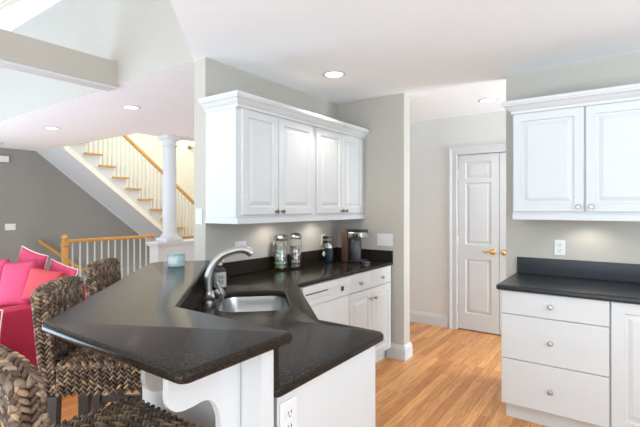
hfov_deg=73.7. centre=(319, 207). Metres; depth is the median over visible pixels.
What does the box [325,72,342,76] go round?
diffuser
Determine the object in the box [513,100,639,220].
upper cabinet
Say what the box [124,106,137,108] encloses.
diffuser
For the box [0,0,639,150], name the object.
ceiling
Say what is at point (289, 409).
receptacle
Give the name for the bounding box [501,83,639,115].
crown molding
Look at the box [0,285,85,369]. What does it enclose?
sofa
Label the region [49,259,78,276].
cushion
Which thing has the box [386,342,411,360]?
baseboard
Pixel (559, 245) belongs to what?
outlet
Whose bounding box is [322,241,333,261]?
coffee grinder
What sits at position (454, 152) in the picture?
trim
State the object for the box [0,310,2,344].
cushion
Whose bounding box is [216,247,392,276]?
backsplash
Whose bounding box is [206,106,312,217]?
upper cabinet
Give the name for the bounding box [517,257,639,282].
backsplash
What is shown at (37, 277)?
cushion
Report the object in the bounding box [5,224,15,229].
light switch
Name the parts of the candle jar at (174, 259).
lid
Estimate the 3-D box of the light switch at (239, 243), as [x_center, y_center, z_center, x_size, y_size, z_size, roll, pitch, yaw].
[-0.616,0.306,3.321,0.008,0.085,0.118,0,0,36]
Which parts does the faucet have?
spout, lever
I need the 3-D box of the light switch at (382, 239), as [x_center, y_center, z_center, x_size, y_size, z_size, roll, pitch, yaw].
[0.623,0.313,4.106,0.165,0.115,0.008,0,0,36]
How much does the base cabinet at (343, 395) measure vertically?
0.883 m
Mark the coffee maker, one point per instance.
(350, 246)
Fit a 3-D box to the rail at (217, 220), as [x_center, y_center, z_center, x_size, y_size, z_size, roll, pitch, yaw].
[-0.189,0.091,3.642,0.326,0.041,1.705,0,0,36]
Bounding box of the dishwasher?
[267,276,350,324]
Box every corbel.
[141,370,162,391]
[163,363,239,426]
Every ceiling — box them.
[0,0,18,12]
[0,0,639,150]
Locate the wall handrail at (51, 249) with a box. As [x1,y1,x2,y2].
[38,239,83,272]
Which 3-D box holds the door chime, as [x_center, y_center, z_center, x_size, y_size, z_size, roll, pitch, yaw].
[-5.689,-0.870,7.644,0.044,0.110,0.200,0,0,36]
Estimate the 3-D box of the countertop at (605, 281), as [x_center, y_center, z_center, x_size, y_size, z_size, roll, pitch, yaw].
[1.831,0.472,2.808,1.135,0.164,0.629,0,0,36]
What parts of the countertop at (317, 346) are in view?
splash panel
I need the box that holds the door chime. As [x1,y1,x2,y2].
[0,155,8,161]
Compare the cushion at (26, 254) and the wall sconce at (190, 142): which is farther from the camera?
the wall sconce at (190, 142)
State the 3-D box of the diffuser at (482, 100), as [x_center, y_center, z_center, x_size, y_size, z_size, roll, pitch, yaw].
[1.673,-1.067,4.255,0.143,0.004,0.143,0,0,36]
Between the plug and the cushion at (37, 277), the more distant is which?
the plug
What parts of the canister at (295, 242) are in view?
lid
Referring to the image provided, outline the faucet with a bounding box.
[201,246,254,304]
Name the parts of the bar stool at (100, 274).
leg, backrest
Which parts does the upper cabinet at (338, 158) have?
door, door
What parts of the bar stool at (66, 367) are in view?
leg, backrest, leg, seat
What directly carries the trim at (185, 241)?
on the wall at (157, 254)
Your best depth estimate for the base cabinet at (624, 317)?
2.49 m
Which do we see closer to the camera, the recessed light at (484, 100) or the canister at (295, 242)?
the canister at (295, 242)
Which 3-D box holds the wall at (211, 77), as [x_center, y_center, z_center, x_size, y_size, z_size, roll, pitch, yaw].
[-0.335,0.180,3.829,0.125,2.500,1.835,0,0,36]
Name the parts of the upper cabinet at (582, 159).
door, light rail, door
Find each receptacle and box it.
[286,406,292,419]
[286,420,292,426]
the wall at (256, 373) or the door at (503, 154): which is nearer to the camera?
the wall at (256, 373)
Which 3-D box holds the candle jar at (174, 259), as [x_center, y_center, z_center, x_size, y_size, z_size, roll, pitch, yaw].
[-0.890,0.322,2.646,0.108,0.080,0.108,0,0,36]
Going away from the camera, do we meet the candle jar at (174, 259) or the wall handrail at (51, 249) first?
the candle jar at (174, 259)
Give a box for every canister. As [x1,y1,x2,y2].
[273,234,286,269]
[289,233,301,268]
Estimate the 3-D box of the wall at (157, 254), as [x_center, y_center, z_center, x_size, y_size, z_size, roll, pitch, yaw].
[-2.029,1.000,6.800,0.220,0.860,1.370,0,0,36]
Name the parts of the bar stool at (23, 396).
backrest, seat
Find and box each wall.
[0,133,193,284]
[142,350,273,426]
[150,244,193,262]
[194,58,336,296]
[337,52,639,344]
[410,111,505,315]
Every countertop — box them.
[180,247,392,397]
[496,257,639,303]
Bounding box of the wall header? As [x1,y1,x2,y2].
[0,0,192,120]
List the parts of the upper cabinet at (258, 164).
door, door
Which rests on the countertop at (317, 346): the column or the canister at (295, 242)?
the canister at (295, 242)
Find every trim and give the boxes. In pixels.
[0,0,62,31]
[0,59,116,90]
[145,239,193,246]
[449,142,505,328]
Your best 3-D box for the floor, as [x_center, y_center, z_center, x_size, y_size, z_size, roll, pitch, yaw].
[-1.529,1.490,3.618,11.900,0.120,13.100,0,0,36]
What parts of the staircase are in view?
handrail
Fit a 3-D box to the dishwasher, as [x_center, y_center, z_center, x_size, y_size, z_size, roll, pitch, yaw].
[-0.168,0.989,3.314,0.616,0.880,0.612,0,0,36]
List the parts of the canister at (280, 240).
lid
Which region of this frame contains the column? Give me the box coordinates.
[156,135,182,241]
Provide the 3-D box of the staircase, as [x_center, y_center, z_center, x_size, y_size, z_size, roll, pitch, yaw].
[-4.226,-0.462,8.793,1.084,3.784,4.830,0,0,36]
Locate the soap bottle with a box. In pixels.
[213,259,225,288]
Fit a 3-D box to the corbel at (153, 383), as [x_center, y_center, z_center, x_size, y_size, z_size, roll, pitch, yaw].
[-0.416,0.492,1.231,0.020,0.196,0.205,0,0,36]
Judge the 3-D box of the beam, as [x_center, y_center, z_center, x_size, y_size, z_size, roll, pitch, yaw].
[-3.692,-1.162,1.168,0.138,0.216,6.397,0,0,36]
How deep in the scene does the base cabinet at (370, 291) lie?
3.76 m
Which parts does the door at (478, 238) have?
handle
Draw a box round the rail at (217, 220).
[205,215,363,223]
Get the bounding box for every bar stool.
[0,345,201,426]
[29,275,141,426]
[83,257,139,409]
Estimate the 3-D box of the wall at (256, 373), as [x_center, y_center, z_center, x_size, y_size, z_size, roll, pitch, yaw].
[-0.656,0.912,2.086,0.358,1.036,2.056,0,0,-21]
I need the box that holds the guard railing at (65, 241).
[60,233,154,278]
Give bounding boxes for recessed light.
[44,127,59,129]
[121,105,139,109]
[322,70,345,77]
[478,98,497,102]
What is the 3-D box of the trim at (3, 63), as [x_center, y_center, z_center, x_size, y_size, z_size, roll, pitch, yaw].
[-3.692,-1.044,1.168,0.134,0.019,6.397,0,0,36]
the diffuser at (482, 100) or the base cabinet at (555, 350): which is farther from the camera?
the diffuser at (482, 100)
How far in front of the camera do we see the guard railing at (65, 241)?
8.09 m
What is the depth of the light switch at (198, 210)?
3.08 m
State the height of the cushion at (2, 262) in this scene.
0.421 m
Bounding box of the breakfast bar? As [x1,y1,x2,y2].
[42,260,292,383]
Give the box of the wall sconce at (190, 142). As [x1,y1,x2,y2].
[188,141,193,148]
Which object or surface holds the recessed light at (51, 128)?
in the ceiling at (448, 56)
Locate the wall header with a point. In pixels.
(144, 37)
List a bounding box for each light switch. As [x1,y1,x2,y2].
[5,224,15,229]
[196,208,201,223]
[235,241,245,246]
[377,234,392,245]
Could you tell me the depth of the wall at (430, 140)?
5.19 m
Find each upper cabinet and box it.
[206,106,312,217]
[313,126,363,215]
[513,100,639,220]
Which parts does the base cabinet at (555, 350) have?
drawer, drawer, drawer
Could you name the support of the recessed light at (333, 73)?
in the ceiling at (448, 56)
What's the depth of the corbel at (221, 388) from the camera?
1.15 m
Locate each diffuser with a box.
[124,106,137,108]
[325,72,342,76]
[481,99,494,101]
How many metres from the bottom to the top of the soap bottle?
0.194 m
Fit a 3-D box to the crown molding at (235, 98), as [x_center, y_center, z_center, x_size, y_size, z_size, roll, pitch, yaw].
[-0.180,-0.719,3.598,0.391,0.087,1.766,0,0,36]
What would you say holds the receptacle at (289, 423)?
attached to the outlet at (288, 408)
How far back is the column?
6.37 m
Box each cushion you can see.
[0,258,9,280]
[0,259,36,306]
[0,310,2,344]
[17,246,48,269]
[21,267,63,300]
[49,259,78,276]
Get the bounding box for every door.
[457,153,499,333]
[500,152,505,334]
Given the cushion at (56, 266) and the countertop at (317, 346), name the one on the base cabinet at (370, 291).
the countertop at (317, 346)
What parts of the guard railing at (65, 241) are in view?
newel post, handrail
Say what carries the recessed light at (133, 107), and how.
in the ceiling at (448, 56)
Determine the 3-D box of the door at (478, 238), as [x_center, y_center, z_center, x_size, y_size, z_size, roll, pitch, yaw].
[1.804,0.404,4.889,0.463,2.028,0.091,0,0,36]
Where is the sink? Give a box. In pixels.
[219,295,288,311]
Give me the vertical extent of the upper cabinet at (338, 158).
0.780 m
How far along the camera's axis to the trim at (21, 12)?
4.73 m
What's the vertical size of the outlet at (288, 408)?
0.120 m
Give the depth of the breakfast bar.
1.27 m
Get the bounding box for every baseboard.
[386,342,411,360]
[410,310,448,327]
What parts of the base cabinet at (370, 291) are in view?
drawer, door, drawer, door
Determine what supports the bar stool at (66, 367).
on the floor
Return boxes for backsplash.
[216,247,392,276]
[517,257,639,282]
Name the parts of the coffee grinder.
lid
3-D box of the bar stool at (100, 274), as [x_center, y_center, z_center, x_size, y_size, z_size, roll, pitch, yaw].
[-1.113,0.870,2.609,0.482,1.117,0.414,0,0,-4]
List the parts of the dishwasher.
control panel, door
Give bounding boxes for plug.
[323,236,334,258]
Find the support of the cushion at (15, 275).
on the sofa
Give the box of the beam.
[0,29,116,86]
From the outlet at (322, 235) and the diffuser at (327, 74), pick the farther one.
the outlet at (322, 235)
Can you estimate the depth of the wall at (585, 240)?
3.43 m
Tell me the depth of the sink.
2.61 m
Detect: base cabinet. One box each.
[274,345,374,426]
[348,265,390,362]
[501,290,609,426]
[610,301,639,426]
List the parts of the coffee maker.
water tank, lid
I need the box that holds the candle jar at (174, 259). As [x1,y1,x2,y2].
[167,252,184,266]
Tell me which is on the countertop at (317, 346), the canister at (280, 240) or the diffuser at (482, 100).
the canister at (280, 240)
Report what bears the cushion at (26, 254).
on the sofa
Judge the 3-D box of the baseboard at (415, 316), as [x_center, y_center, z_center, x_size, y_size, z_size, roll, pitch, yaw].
[0.073,1.360,6.126,3.583,0.140,0.016,0,0,36]
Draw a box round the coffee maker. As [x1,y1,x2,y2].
[341,229,369,263]
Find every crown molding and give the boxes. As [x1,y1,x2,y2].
[198,90,369,138]
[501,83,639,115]
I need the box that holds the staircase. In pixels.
[37,135,193,241]
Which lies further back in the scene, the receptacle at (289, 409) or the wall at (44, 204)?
the wall at (44, 204)
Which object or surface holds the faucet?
on the countertop at (317, 346)
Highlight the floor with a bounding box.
[61,287,548,426]
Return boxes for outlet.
[280,395,296,426]
[321,234,324,245]
[554,240,564,254]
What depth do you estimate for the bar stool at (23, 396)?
0.87 m

